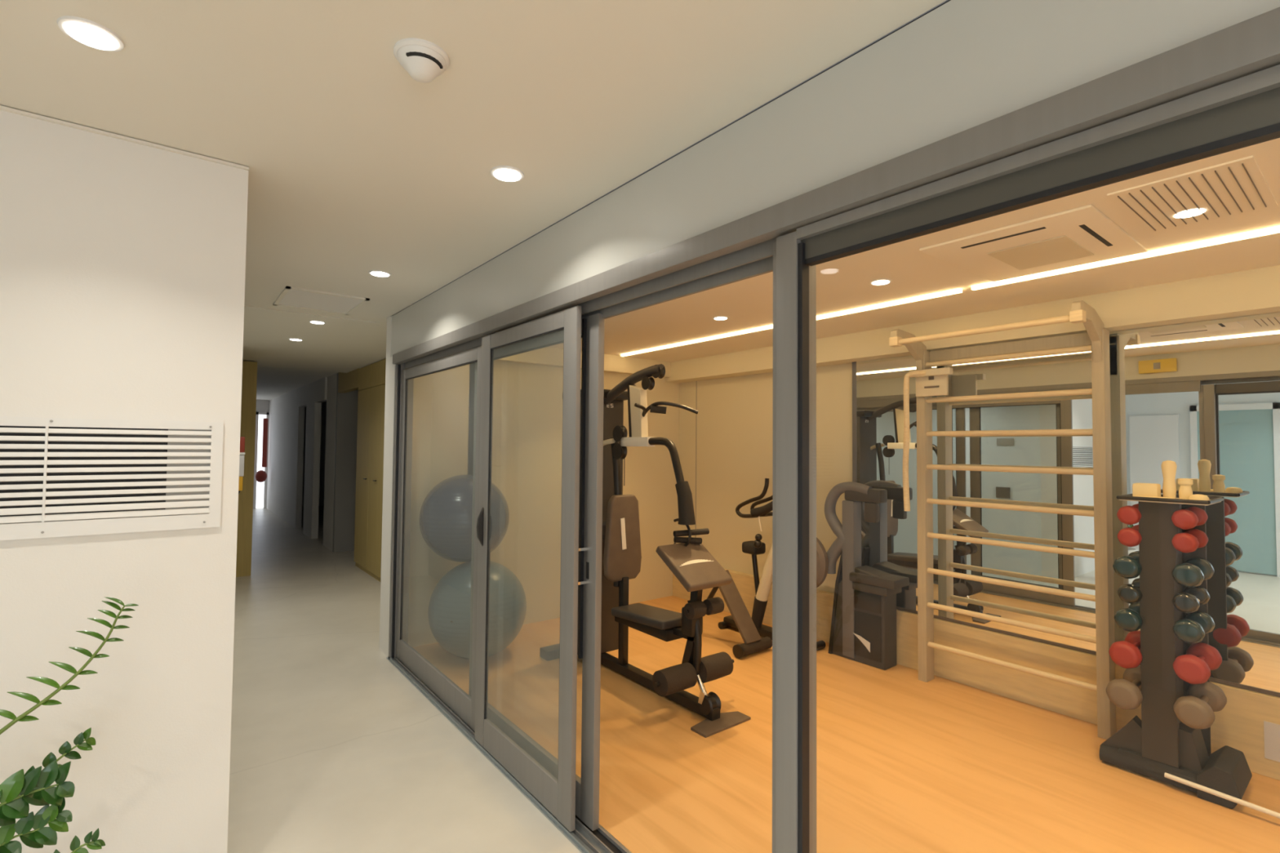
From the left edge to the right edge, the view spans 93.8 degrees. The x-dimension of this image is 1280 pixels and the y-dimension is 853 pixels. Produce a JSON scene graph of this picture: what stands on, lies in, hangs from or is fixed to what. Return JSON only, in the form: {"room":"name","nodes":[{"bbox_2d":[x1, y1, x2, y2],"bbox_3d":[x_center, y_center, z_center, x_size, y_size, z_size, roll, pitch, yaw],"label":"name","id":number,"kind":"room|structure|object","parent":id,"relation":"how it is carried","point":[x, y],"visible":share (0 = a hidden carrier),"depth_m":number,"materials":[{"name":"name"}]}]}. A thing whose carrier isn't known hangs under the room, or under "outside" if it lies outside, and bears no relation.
{"room":"corridor","nodes":[
{"label":"corridor","id":0,"kind":"room"},
{"bbox_2d":[0,110,248,852],"bbox_3d":[-2.675,0.317,1.285,3.000,2.605,0.180,2,-2,-38],"label":"wall","id":1,"kind":"structure","parent":0,"point":[122,263],"depth_m":1.95,"materials":[{"name":"white paint"}]},
{"bbox_2d":[0,416,223,540],"bbox_3d":[-1.984,0.151,1.708,1.299,0.367,0.016,2,-2,-38],"label":"air vent","id":2,"kind":"object","parent":1,"relation":"in","point":[60,477],"visible":1,"depth_m":1.92,"materials":[{"name":"white metal"}]},
{"bbox_2d":[0,105,248,170],"bbox_3d":[-2.525,-0.977,1.314,2.800,0.009,0.014,2,-2,-38],"label":"trim","id":3,"kind":"structure","parent":1,"relation":"attached to","point":[2,108],"depth_m":1.95,"materials":[{"name":"beige paint"}]},
{"bbox_2d":[235,360,257,577],"bbox_3d":[-4.843,0.503,7.210,0.320,2.590,0.100,2,-2,-38],"label":"wall","id":4,"kind":"structure","parent":0,"point":[249,380],"depth_m":7.23,"materials":[{"name":"laminate"}]},
{"bbox_2d":[255,400,326,508],"bbox_3d":[-6.319,0.518,11.177,2.900,2.800,9.400,2,-2,-38],"label":"wall","id":5,"kind":"structure","parent":0,"point":[262,406],"depth_m":15.49,"materials":[{"name":"white paint"}]},
{"bbox_2d":[254,470,266,482],"bbox_3d":[-8.916,1.172,14.081,0.242,0.286,0.198,2,-2,-38],"label":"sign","id":6,"kind":"object","parent":5,"relation":"hanging from","point":[260,476],"visible":1,"depth_m":14.02,"materials":[{"name":"red plastic"}]},
{"bbox_2d":[262,417,268,466],"bbox_3d":[-9.038,0.392,14.425,0.100,1.180,0.060,2,-2,-38],"label":"exclamation mark stroke","id":7,"kind":"object","parent":5,"relation":"hanging from","point":[264,446],"visible":1,"depth_m":14.40,"materials":[{"name":"red paint"}]},
{"bbox_2d":[256,366,337,403],"bbox_3d":[-7.200,-0.791,11.791,3.600,0.120,9.000,2,-2,-38],"label":"ceiling","id":8,"kind":"structure","parent":0,"point":[273,383],"depth_m":9.98,"materials":[{"name":"beige paint"}]},
{"bbox_2d":[266,372,358,552],"bbox_3d":[-5.982,0.609,11.733,1.280,2.660,8.740,2,-2,-38],"label":"wall","id":9,"kind":"structure","parent":0,"point":[286,411],"depth_m":10.13,"materials":[{"name":"white paint"}]},
{"bbox_2d":[253,412,269,509],"bbox_3d":[-9.295,0.827,14.656,0.295,2.360,0.040,2,-2,-38],"label":"door","id":10,"kind":"structure","parent":9,"relation":"in","point":[260,493],"depth_m":14.64,"materials":[{"name":"white"}]},
{"bbox_2d":[337,368,359,393],"bbox_3d":[-4.075,-0.664,8.456,0.100,0.300,1.200,2,-2,-38],"label":"lintel","id":11,"kind":"object","parent":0,"point":[348,382],"visible":0.64,"depth_m":8.40,"materials":[{"name":"laminate"}]},
{"bbox_2d":[467,363,475,475],"bbox_3d":[-1.848,0.470,5.635,0.120,2.605,1.400,2,-2,-38],"label":"wall","id":12,"kind":"structure","parent":0,"point":[471,394],"depth_m":5.08,"materials":[{"name":"paint"}]},
{"bbox_2d":[0,0,946,373],"bbox_3d":[-1.817,-0.992,2.682,6.000,0.120,12.020,2,-2,-38],"label":"ceiling","id":13,"kind":"structure","parent":0,"point":[357,165],"depth_m":1.75,"materials":[{"name":"beige paint"}]},
{"bbox_2d":[57,15,124,51],"bbox_3d":[-1.352,-0.963,1.476,0.124,0.010,0.124,2,-2,-38],"label":"recessed light","id":14,"kind":"object","parent":13,"relation":"in","point":[88,33],"visible":1,"depth_m":1.46,"materials":[{"name":"white metal"}]},
{"bbox_2d":[288,337,302,341],"bbox_3d":[-3.319,-0.837,5.772,0.124,0.010,0.124,2,-2,-38],"label":"recessed light","id":15,"kind":"object","parent":13,"relation":"in","point":[291,339],"visible":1,"depth_m":5.75,"materials":[{"name":"white metal"}]},
{"bbox_2d":[244,305,379,324],"bbox_3d":[-2.615,-0.871,4.615,1.140,0.008,0.050,2,-2,-38],"label":"trim","id":16,"kind":"structure","parent":13,"relation":"attached to","point":[245,306],"depth_m":4.63,"materials":[{"name":"beige paint"}]},
{"bbox_2d":[308,320,325,324],"bbox_3d":[-2.663,-0.859,4.939,0.124,0.010,0.124,2,-2,-38],"label":"recessed light","id":17,"kind":"object","parent":13,"relation":"in","point":[315,322],"visible":1,"depth_m":4.91,"materials":[{"name":"white metal"}]},
{"bbox_2d":[273,285,369,315],"bbox_3d":[-2.253,-0.879,4.219,0.500,0.012,0.620,2,-2,-38],"label":"ceiling hatch","id":18,"kind":"object","parent":13,"relation":"attached to","point":[291,296],"visible":1,"depth_m":4.19,"materials":[{"name":"beige paint"}]},
{"bbox_2d":[368,270,391,276],"bbox_3d":[-1.528,-0.897,3.517,0.124,0.010,0.124,2,-2,-38],"label":"recessed light","id":19,"kind":"object","parent":13,"relation":"in","point":[375,273],"visible":1,"depth_m":3.50,"materials":[{"name":"white metal"}]},
{"bbox_2d":[393,37,449,82],"bbox_3d":[-0.564,-0.928,1.547,0.136,0.062,0.136,2,-2,-38],"label":"smoke detector","id":20,"kind":"object","parent":13,"relation":"attached to","point":[423,60],"visible":1,"depth_m":1.51,"materials":[{"name":"white plastic"}]},
{"bbox_2d":[489,165,524,182],"bbox_3d":[-0.491,-0.931,2.213,0.124,0.010,0.124,2,-2,-38],"label":"recessed light","id":21,"kind":"object","parent":13,"relation":"in","point":[504,173],"visible":1,"depth_m":2.20,"materials":[{"name":"white metal"}]},
{"bbox_2d":[386,657,631,852],"bbox_3d":[0.427,1.648,1.641,0.150,0.024,7.320,2,-2,-38],"label":"trim","id":22,"kind":"structure","parent":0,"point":[585,840],"depth_m":2.69,"materials":[{"name":"silver metal"}]},
{"bbox_2d":[408,360,679,647],"bbox_3d":[-0.650,0.484,5.737,3.170,2.605,0.120,2,-2,-38],"label":"wall","id":23,"kind":"structure","parent":0,"point":[527,417],"depth_m":5.40,"materials":[{"name":"beige paint"}]},
{"bbox_2d":[493,346,670,377],"bbox_3d":[-0.772,-0.641,5.562,2.720,0.160,0.090,2,-2,-38],"label":"trim","id":24,"kind":"structure","parent":23,"relation":"attached to","point":[547,356],"depth_m":5.84,"materials":[{"name":"beige paint"}]},
{"bbox_2d":[226,505,1279,852],"bbox_3d":[-4.055,1.844,6.560,7.430,0.120,21.000,2,-2,-38],"label":"floor","id":25,"kind":"structure","parent":0,"point":[905,763],"depth_m":3.07,"materials":[{"name":"wood"}]},
{"bbox_2d":[0,596,138,852],"bbox_3d":[-1.623,1.048,1.444,0.600,1.173,0.370,2,-2,-38],"label":"plant","id":26,"kind":"object","parent":25,"relation":"on","point":[34,787],"visible":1,"depth_m":1.46,"materials":[{"name":"green plant"}]},
{"bbox_2d":[354,364,372,573],"bbox_3d":[-3.385,0.530,7.784,0.478,2.601,0.636,2,-2,-38],"label":"tall cabinet","id":27,"kind":"object","parent":25,"relation":"on","point":[364,373],"visible":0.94,"depth_m":7.64,"materials":[{"name":"laminate"}]},
{"bbox_2d":[366,358,386,582],"bbox_3d":[-2.931,0.515,7.206,0.478,2.601,0.826,2,-2,-38],"label":"door","id":28,"kind":"structure","parent":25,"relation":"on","point":[377,391],"depth_m":7.14,"materials":[{"name":"laminate"}]},
{"bbox_2d":[379,315,395,657],"bbox_3d":[-1.691,0.444,4.818,0.643,2.604,0.280,2,-2,-38],"label":"wall pier","id":29,"kind":"object","parent":25,"relation":"on","point":[390,367],"visible":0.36,"depth_m":4.63,"materials":[{"name":"white paint"}]},
{"bbox_2d":[427,560,526,658],"bbox_3d":[-1.228,1.382,4.546,0.723,0.720,0.723,2,-2,-38],"label":"exercise ball","id":30,"kind":"object","parent":25,"relation":"on","point":[449,606],"visible":0.71,"depth_m":4.30,"materials":[{"name":"blue"}]},
{"bbox_2d":[418,474,509,562],"bbox_3d":[-1.356,0.709,4.641,0.673,0.670,0.673,2,-2,-38],"label":"exercise ball","id":31,"kind":"object","parent":30,"relation":"on","point":[445,519],"visible":0.82,"depth_m":4.39,"materials":[{"name":"blue blue-grey rubber"}]},
{"bbox_2d":[539,364,751,737],"bbox_3d":[0.000,0.663,4.099,0.640,2.149,1.670,2,-2,-38],"label":"multi gym","id":32,"kind":"object","parent":25,"relation":"on","point":[695,567],"visible":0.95,"depth_m":3.99,"materials":[{"name":"black metal"}]},
{"bbox_2d":[706,569,772,658],"bbox_3d":[0.684,1.477,4.896,0.355,0.584,0.730,2,-2,-38],"label":"bench","id":33,"kind":"object","parent":25,"relation":"on","point":[753,643],"visible":0.65,"depth_m":4.68,"materials":[{"name":"brown leather"}]},
{"bbox_2d":[718,478,828,650],"bbox_3d":[1.127,1.104,5.009,0.300,1.349,1.015,2,-2,-38],"label":"exercise bike","id":34,"kind":"object","parent":25,"relation":"on","point":[762,588],"visible":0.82,"depth_m":4.97,"materials":[{"name":"black plastic"}]},
{"bbox_2d":[824,481,909,670],"bbox_3d":[1.693,1.096,4.548,0.220,1.344,0.620,2,-2,-38],"label":"exercise machine","id":35,"kind":"object","parent":25,"relation":"on","point":[863,630],"visible":0.92,"depth_m":4.50,"materials":[{"name":"grey plastic"}]},
{"bbox_2d":[888,300,1115,739],"bbox_3d":[2.158,0.544,3.706,0.470,2.400,1.129,2,-2,-38],"label":"wall bars","id":36,"kind":"object","parent":25,"relation":"on","point":[930,382],"visible":0.99,"depth_m":3.69,"materials":[{"name":"brown wood"}]},
{"bbox_2d":[888,336,902,346],"bbox_3d":[1.709,-0.566,4.000,0.065,0.060,0.060,2,-2,-38],"label":"wooden block","id":37,"kind":"object","parent":36,"relation":"attached to","point":[894,341],"depth_m":3.98,"materials":[{"name":"brown wood"}]},
{"bbox_2d":[1069,309,1086,323],"bbox_3d":[2.339,-0.587,3.198,0.065,0.060,0.060,2,-2,-38],"label":"wooden block","id":38,"kind":"object","parent":36,"relation":"attached to","point":[1076,316],"depth_m":3.18,"materials":[{"name":"brown wood"}]},
{"bbox_2d":[1098,493,1252,808],"bbox_3d":[2.623,1.036,2.971,0.349,1.375,0.527,2,-2,-38],"label":"dumbbell rack","id":39,"kind":"object","parent":25,"relation":"on","point":[1153,745],"visible":0.77,"depth_m":2.90,"materials":[{"name":"grey"}]},
{"bbox_2d":[1106,665,1142,709],"bbox_3d":[2.517,1.331,3.060,0.396,0.142,0.142,2,-2,-38],"label":"dumbbell","id":40,"kind":"object","parent":39,"relation":"attached to","point":[1125,693],"visible":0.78,"depth_m":2.95,"materials":[{"name":"brown"}]},
{"bbox_2d":[1108,631,1142,668],"bbox_3d":[2.523,1.138,3.061,0.368,0.130,0.130,2,-2,-38],"label":"dumbbell","id":41,"kind":"object","parent":39,"relation":"attached to","point":[1126,654],"visible":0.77,"depth_m":2.96,"materials":[{"name":"red rubber"}]},
{"bbox_2d":[1112,551,1142,578],"bbox_3d":[2.532,0.708,3.069,0.317,0.113,0.113,2,-2,-38],"label":"dumbbell","id":42,"kind":"object","parent":39,"relation":"attached to","point":[1129,566],"visible":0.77,"depth_m":2.97,"materials":[{"name":"teal plastic"}]},
{"bbox_2d":[1114,601,1142,631],"bbox_3d":[2.530,0.969,3.059,0.316,0.111,0.111,2,-2,-38],"label":"dumbbell","id":43,"kind":"object","parent":39,"relation":"attached to","point":[1129,620],"visible":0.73,"depth_m":2.96,"materials":[{"name":"teal plastic"}]},
{"bbox_2d":[1116,503,1141,524],"bbox_3d":[2.540,0.448,3.070,0.285,0.096,0.096,2,-2,-38],"label":"dumbbell","id":44,"kind":"object","parent":39,"relation":"attached to","point":[1128,514],"visible":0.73,"depth_m":2.98,"materials":[{"name":"red rubber"}]},
{"bbox_2d":[1117,524,1142,546],"bbox_3d":[2.539,0.558,3.067,0.285,0.096,0.096,2,-2,-38],"label":"dumbbell","id":45,"kind":"object","parent":39,"relation":"attached to","point":[1128,536],"visible":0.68,"depth_m":2.98,"materials":[{"name":"red rubber"}]},
{"bbox_2d":[1117,577,1142,604],"bbox_3d":[2.537,0.838,3.057,0.305,0.096,0.096,2,-2,-38],"label":"dumbbell","id":46,"kind":"object","parent":39,"relation":"attached to","point":[1129,593],"visible":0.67,"depth_m":2.96,"materials":[{"name":"grey plastic"}]},
{"bbox_2d":[1132,483,1160,497],"bbox_3d":[2.541,0.323,3.002,0.080,0.075,0.100,2,-2,-38],"label":"foam block","id":47,"kind":"object","parent":39,"relation":"on","point":[1138,489],"visible":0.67,"depth_m":2.97,"materials":[{"name":"beige plastic"}]},
{"bbox_2d":[1135,495,1174,498],"bbox_3d":[2.516,0.351,2.931,0.035,0.014,0.150,2,-2,-38],"label":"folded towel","id":48,"kind":"object","parent":39,"relation":"on","point":[1135,495],"visible":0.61,"depth_m":2.92,"materials":[{"name":"beige fabric"}]},
{"bbox_2d":[1160,460,1177,498],"bbox_3d":[2.622,0.264,2.966,0.060,0.192,0.060,2,-2,-38],"label":"roller","id":49,"kind":"object","parent":39,"relation":"on","point":[1168,467],"visible":0.91,"depth_m":2.95,"materials":[{"name":"beige plastic"}]},
{"bbox_2d":[1116,493,1223,505],"bbox_3d":[2.638,0.360,2.982,0.348,0.023,0.348,2,-2,-38],"label":"tray","id":50,"kind":"object","parent":39,"relation":"on","point":[1142,500],"depth_m":2.89,"materials":[{"name":"black metal"}]},
{"bbox_2d":[1177,478,1193,499],"bbox_3d":[2.659,0.306,2.917,0.056,0.105,0.056,2,-2,-38],"label":"jar","id":51,"kind":"object","parent":39,"relation":"on","point":[1185,491],"visible":0.88,"depth_m":2.90,"materials":[{"name":"beige plastic"}]},
{"bbox_2d":[1171,528,1208,553],"bbox_3d":[2.668,0.554,2.902,0.285,0.096,0.096,2,-2,-38],"label":"dumbbell","id":52,"kind":"object","parent":39,"relation":"attached to","point":[1188,541],"visible":1,"depth_m":2.83,"materials":[{"name":"red rubber"}]},
{"bbox_2d":[1171,506,1208,529],"bbox_3d":[2.669,0.444,2.906,0.285,0.096,0.096,2,-2,-38],"label":"dumbbell","id":53,"kind":"object","parent":39,"relation":"attached to","point":[1190,517],"visible":1,"depth_m":2.83,"materials":[{"name":"red rubber"}]},
{"bbox_2d":[1172,586,1209,613],"bbox_3d":[2.666,0.833,2.893,0.305,0.096,0.096,2,-2,-38],"label":"dumbbell","id":54,"kind":"object","parent":39,"relation":"attached to","point":[1187,602],"visible":0.93,"depth_m":2.82,"materials":[{"name":"grey plastic"}]},
{"bbox_2d":[1171,557,1214,587],"bbox_3d":[2.672,0.703,2.890,0.317,0.113,0.113,2,-2,-38],"label":"dumbbell","id":55,"kind":"object","parent":39,"relation":"attached to","point":[1190,574],"visible":1,"depth_m":2.81,"materials":[{"name":"teal plastic"}]},
{"bbox_2d":[1173,610,1215,644],"bbox_3d":[2.669,0.964,2.882,0.316,0.111,0.111,2,-2,-38],"label":"dumbbell","id":56,"kind":"object","parent":39,"relation":"attached to","point":[1192,629],"visible":0.98,"depth_m":2.81,"materials":[{"name":"teal plastic"}]},
{"bbox_2d":[1173,642,1222,684],"bbox_3d":[2.674,1.133,2.869,0.368,0.130,0.130,2,-2,-38],"label":"dumbbell","id":57,"kind":"object","parent":39,"relation":"attached to","point":[1194,667],"visible":1,"depth_m":2.78,"materials":[{"name":"red rubber"}]},
{"bbox_2d":[1188,493,1208,500],"bbox_3d":[2.653,0.339,2.842,0.072,0.034,0.072,2,-2,-38],"label":"pad","id":58,"kind":"object","parent":39,"relation":"on","point":[1197,497],"visible":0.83,"depth_m":2.82,"materials":[{"name":"beige"}]},
{"bbox_2d":[1173,681,1226,729],"bbox_3d":[2.676,1.326,2.858,0.396,0.142,0.142,2,-2,-38],"label":"dumbbell","id":59,"kind":"object","parent":39,"relation":"attached to","point":[1196,710],"visible":0.94,"depth_m":2.77,"materials":[{"name":"brown"}]},
{"bbox_2d":[1164,772,1279,818],"bbox_3d":[2.942,1.669,2.289,0.022,0.068,1.431,2,-2,-38],"label":"stick","id":60,"kind":"object","parent":25,"relation":"on","point":[1269,812],"visible":1,"depth_m":2.69,"materials":[{"name":"white wood"}]},
{"bbox_2d":[678,363,852,593],"bbox_3d":[2.833,0.499,3.666,0.250,2.500,7.480,2,-2,-38],"label":"wall","id":61,"kind":"structure","parent":0,"point":[733,421],"depth_m":5.80,"materials":[{"name":"beige paint"}]},
{"bbox_2d":[695,381,697,537],"bbox_3d":[0.592,0.467,6.317,0.004,1.900,0.007,2,-2,-38],"label":"trim","id":62,"kind":"structure","parent":61,"relation":"attached to","point":[696,381],"depth_m":6.32,"materials":[{"name":"grey"}]},
{"bbox_2d":[852,355,917,613],"bbox_3d":[1.891,0.424,4.617,0.051,1.900,0.526,2,-2,-38],"label":"wall mirror","id":63,"kind":"object","parent":61,"relation":"attached to","point":[890,544],"depth_m":4.58,"materials":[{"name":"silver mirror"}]},
{"bbox_2d":[665,265,1279,382],"bbox_3d":[2.663,-0.657,3.563,0.210,0.200,7.480,2,-2,-38],"label":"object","id":64,"kind":"structure","parent":61,"relation":"attached to","point":[1255,291],"depth_m":3.61,"materials":[{"name":"beige paint"}]},
{"bbox_2d":[672,568,1279,780],"bbox_3d":[2.694,1.546,3.529,0.080,0.395,7.480,2,-2,-38],"label":"wall","id":65,"kind":"structure","parent":61,"relation":"attached to","point":[1239,726],"depth_m":3.77,"materials":[{"name":"brown wood"}]},
{"bbox_2d":[1263,720,1279,762],"bbox_3d":[3.196,1.544,2.823,0.003,0.180,0.350,2,-2,-38],"label":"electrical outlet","id":66,"kind":"object","parent":65,"relation":"attached to","point":[1271,731],"visible":1,"depth_m":2.94,"materials":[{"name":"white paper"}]},
{"bbox_2d":[932,351,1092,397],"bbox_3d":[2.428,-0.329,3.968,0.051,0.223,0.949,2,-2,-38],"label":"wall mirror","id":67,"kind":"object","parent":61,"relation":"attached to","point":[1066,371],"depth_m":3.87,"materials":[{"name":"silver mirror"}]},
{"bbox_2d":[932,394,1092,431],"bbox_3d":[2.424,-0.078,3.961,0.051,0.206,0.950,2,-2,-38],"label":"wall mirror","id":68,"kind":"object","parent":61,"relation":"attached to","point":[1074,411],"depth_m":3.90,"materials":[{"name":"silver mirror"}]},
{"bbox_2d":[932,435,1093,469],"bbox_3d":[2.422,0.163,3.953,0.051,0.203,0.953,2,-2,-38],"label":"wall mirror","id":69,"kind":"object","parent":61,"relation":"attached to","point":[1061,451],"depth_m":3.89,"materials":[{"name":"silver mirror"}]},
{"bbox_2d":[932,469,1093,511],"bbox_3d":[2.420,0.405,3.945,0.051,0.210,0.953,2,-2,-38],"label":"wall mirror","id":70,"kind":"object","parent":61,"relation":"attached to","point":[1072,491],"depth_m":3.88,"materials":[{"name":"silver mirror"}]},
{"bbox_2d":[933,503,1094,551],"bbox_3d":[2.418,0.650,3.936,0.051,0.208,0.950,2,-2,-38],"label":"wall mirror","id":71,"kind":"object","parent":61,"relation":"attached to","point":[1076,532],"depth_m":3.87,"materials":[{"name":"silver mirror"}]},
{"bbox_2d":[933,537,1095,595],"bbox_3d":[2.415,0.900,3.928,0.051,0.218,0.952,2,-2,-38],"label":"wall mirror","id":72,"kind":"object","parent":61,"relation":"attached to","point":[1071,573],"depth_m":3.87,"materials":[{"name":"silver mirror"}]},
{"bbox_2d":[933,573,1096,637],"bbox_3d":[2.413,1.149,3.920,0.051,0.207,0.953,2,-2,-38],"label":"wall mirror","id":73,"kind":"object","parent":61,"relation":"attached to","point":[1072,615],"depth_m":3.86,"materials":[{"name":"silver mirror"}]},
{"bbox_2d":[1109,311,1279,697],"bbox_3d":[2.981,0.388,3.231,0.051,1.900,0.686,2,-2,-38],"label":"wall mirror","id":74,"kind":"object","parent":61,"relation":"attached to","point":[1197,403],"depth_m":3.12,"materials":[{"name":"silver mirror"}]},
{"bbox_2d":[391,0,1279,356],"bbox_3d":[0.406,-0.777,1.778,0.110,0.319,7.460,2,-2,-38],"label":"wall header","id":75,"kind":"structure","parent":0,"point":[962,65],"depth_m":1.52,"materials":[{"name":"white paint"}]},
{"bbox_2d":[388,363,413,658],"bbox_3d":[-1.799,0.615,4.511,0.122,2.240,0.060,2,-2,-38],"label":"trim","id":76,"kind":"structure","parent":75,"relation":"attached to","point":[398,368],"depth_m":4.49,"materials":[{"name":"black metal"}]},
{"bbox_2d":[395,345,481,731],"bbox_3d":[-1.327,0.626,3.890,0.028,2.134,1.500,2,-2,-38],"label":"door","id":77,"kind":"structure","parent":75,"relation":"in","point":[463,704],"depth_m":3.83,"materials":[{"name":"grey metal"}]},
{"bbox_2d":[474,305,581,831],"bbox_3d":[-0.579,0.583,2.854,0.057,2.164,0.975,2,-2,-38],"label":"door","id":78,"kind":"structure","parent":75,"relation":"in","point":[557,796],"depth_m":2.57,"materials":[{"name":"grey metal"}]},
{"bbox_2d":[468,313,604,831],"bbox_3d":[-0.592,0.602,2.983,0.084,2.134,1.295,2,-2,-38],"label":"door","id":79,"kind":"structure","parent":75,"relation":"in","point":[589,582],"depth_m":2.53,"materials":[{"name":"grey metal"}]},
{"bbox_2d":[392,0,950,315],"bbox_3d":[0.405,-0.939,1.781,0.096,0.006,7.460,2,-2,-38],"label":"trim","id":80,"kind":"structure","parent":75,"relation":"attached to","point":[948,0],"depth_m":1.82,"materials":[{"name":"black"}]},
{"bbox_2d":[392,6,1279,368],"bbox_3d":[0.440,-0.549,1.697,0.142,0.140,7.300,2,-2,-38],"label":"trim","id":81,"kind":"structure","parent":75,"relation":"attached to","point":[1240,60],"depth_m":1.31,"materials":[{"name":"grey metal"}]},
{"bbox_2d":[772,87,1279,852],"bbox_3d":[1.523,0.521,0.271,0.091,2.188,3.665,2,-2,-38],"label":"door frame","id":82,"kind":"structure","parent":75,"relation":"in","point":[1255,119],"depth_m":1.60,"materials":[{"name":"clear glass"},{"name":"grey metal"}]},
{"bbox_2d":[548,137,1279,362],"bbox_3d":[1.725,-0.867,2.767,3.180,0.150,7.780,2,-2,-38],"label":"ceiling","id":83,"kind":"structure","parent":0,"point":[842,284],"depth_m":3.23,"materials":[{"name":"white paint"}]},
{"bbox_2d":[620,324,773,356],"bbox_3d":[0.387,-0.718,5.080,0.104,0.022,1.922,2,-2,-38],"label":"recessed light","id":84,"kind":"object","parent":83,"relation":"in","point":[766,327],"depth_m":4.96,"materials":[{"name":"white plastic"}]},
{"bbox_2d":[712,315,728,319],"bbox_3d":[0.560,-0.751,4.155,0.114,0.010,0.114,2,-2,-38],"label":"recessed light","id":85,"kind":"object","parent":83,"relation":"in","point":[716,317],"visible":1,"depth_m":4.13,"materials":[{"name":"white metal"}]},
{"bbox_2d":[869,278,892,284],"bbox_3d":[1.295,-0.776,3.220,0.114,0.010,0.114,2,-2,-38],"label":"recessed light","id":86,"kind":"object","parent":83,"relation":"in","point":[881,281],"visible":1,"depth_m":3.20,"materials":[{"name":"white metal"}]},
{"bbox_2d":[816,288,962,319],"bbox_3d":[1.483,-0.755,3.688,0.104,0.022,0.983,2,-2,-38],"label":"recessed light","id":87,"kind":"object","parent":83,"relation":"in","point":[886,304],"depth_m":3.66,"materials":[{"name":"white plastic"}]},
{"bbox_2d":[919,204,1147,281],"bbox_3d":[1.760,-0.786,2.678,0.790,0.018,0.640,2,-2,-38],"label":"air conditioner","id":88,"kind":"object","parent":83,"relation":"attached to","point":[1082,235],"visible":1,"depth_m":2.61,"materials":[{"name":"white paint"}]},
{"bbox_2d":[986,235,1093,270],"bbox_3d":[1.809,-0.779,2.704,0.380,0.006,0.300,2,-2,-38],"label":"grille","id":89,"kind":"object","parent":88,"relation":"attached to","point":[1058,248],"depth_m":2.68,"materials":[{"name":"beige"}]},
{"bbox_2d":[971,226,1279,290],"bbox_3d":[3.023,-0.804,1.791,0.028,0.022,3.845,2,-2,-38],"label":"recessed light","id":90,"kind":"object","parent":83,"relation":"in","point":[1276,229],"visible":1,"depth_m":2.72,"materials":[{"name":"white"}]},
{"bbox_2d":[1173,208,1205,217],"bbox_3d":[2.062,-0.802,2.245,0.114,0.010,0.114,2,-2,-38],"label":"recessed light","id":91,"kind":"object","parent":83,"relation":"in","point":[1193,212],"visible":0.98,"depth_m":2.24,"materials":[{"name":"white metal"}]},
{"bbox_2d":[1106,155,1277,233],"bbox_3d":[1.976,-0.806,2.136,0.580,0.010,0.360,2,-2,-38],"label":"ceiling vent","id":92,"kind":"object","parent":83,"relation":"in","point":[1238,186],"visible":1,"depth_m":2.10,"materials":[{"name":"white paint"}]},
{"bbox_3d":[-4.669,0.474,6.508,0.325,2.605,1.180,2,-2,-38],"label":"wall","id":93,"kind":"structure","parent":0,"visible":0},
{"bbox_2d":[238,436,244,494],"bbox_3d":[-4.222,0.426,6.289,0.104,0.637,0.140,2,-2,-38],"label":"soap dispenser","id":94,"kind":"object","parent":93,"relation":"attached to","point":[242,438],"visible":0.36,"depth_m":6.26,"materials":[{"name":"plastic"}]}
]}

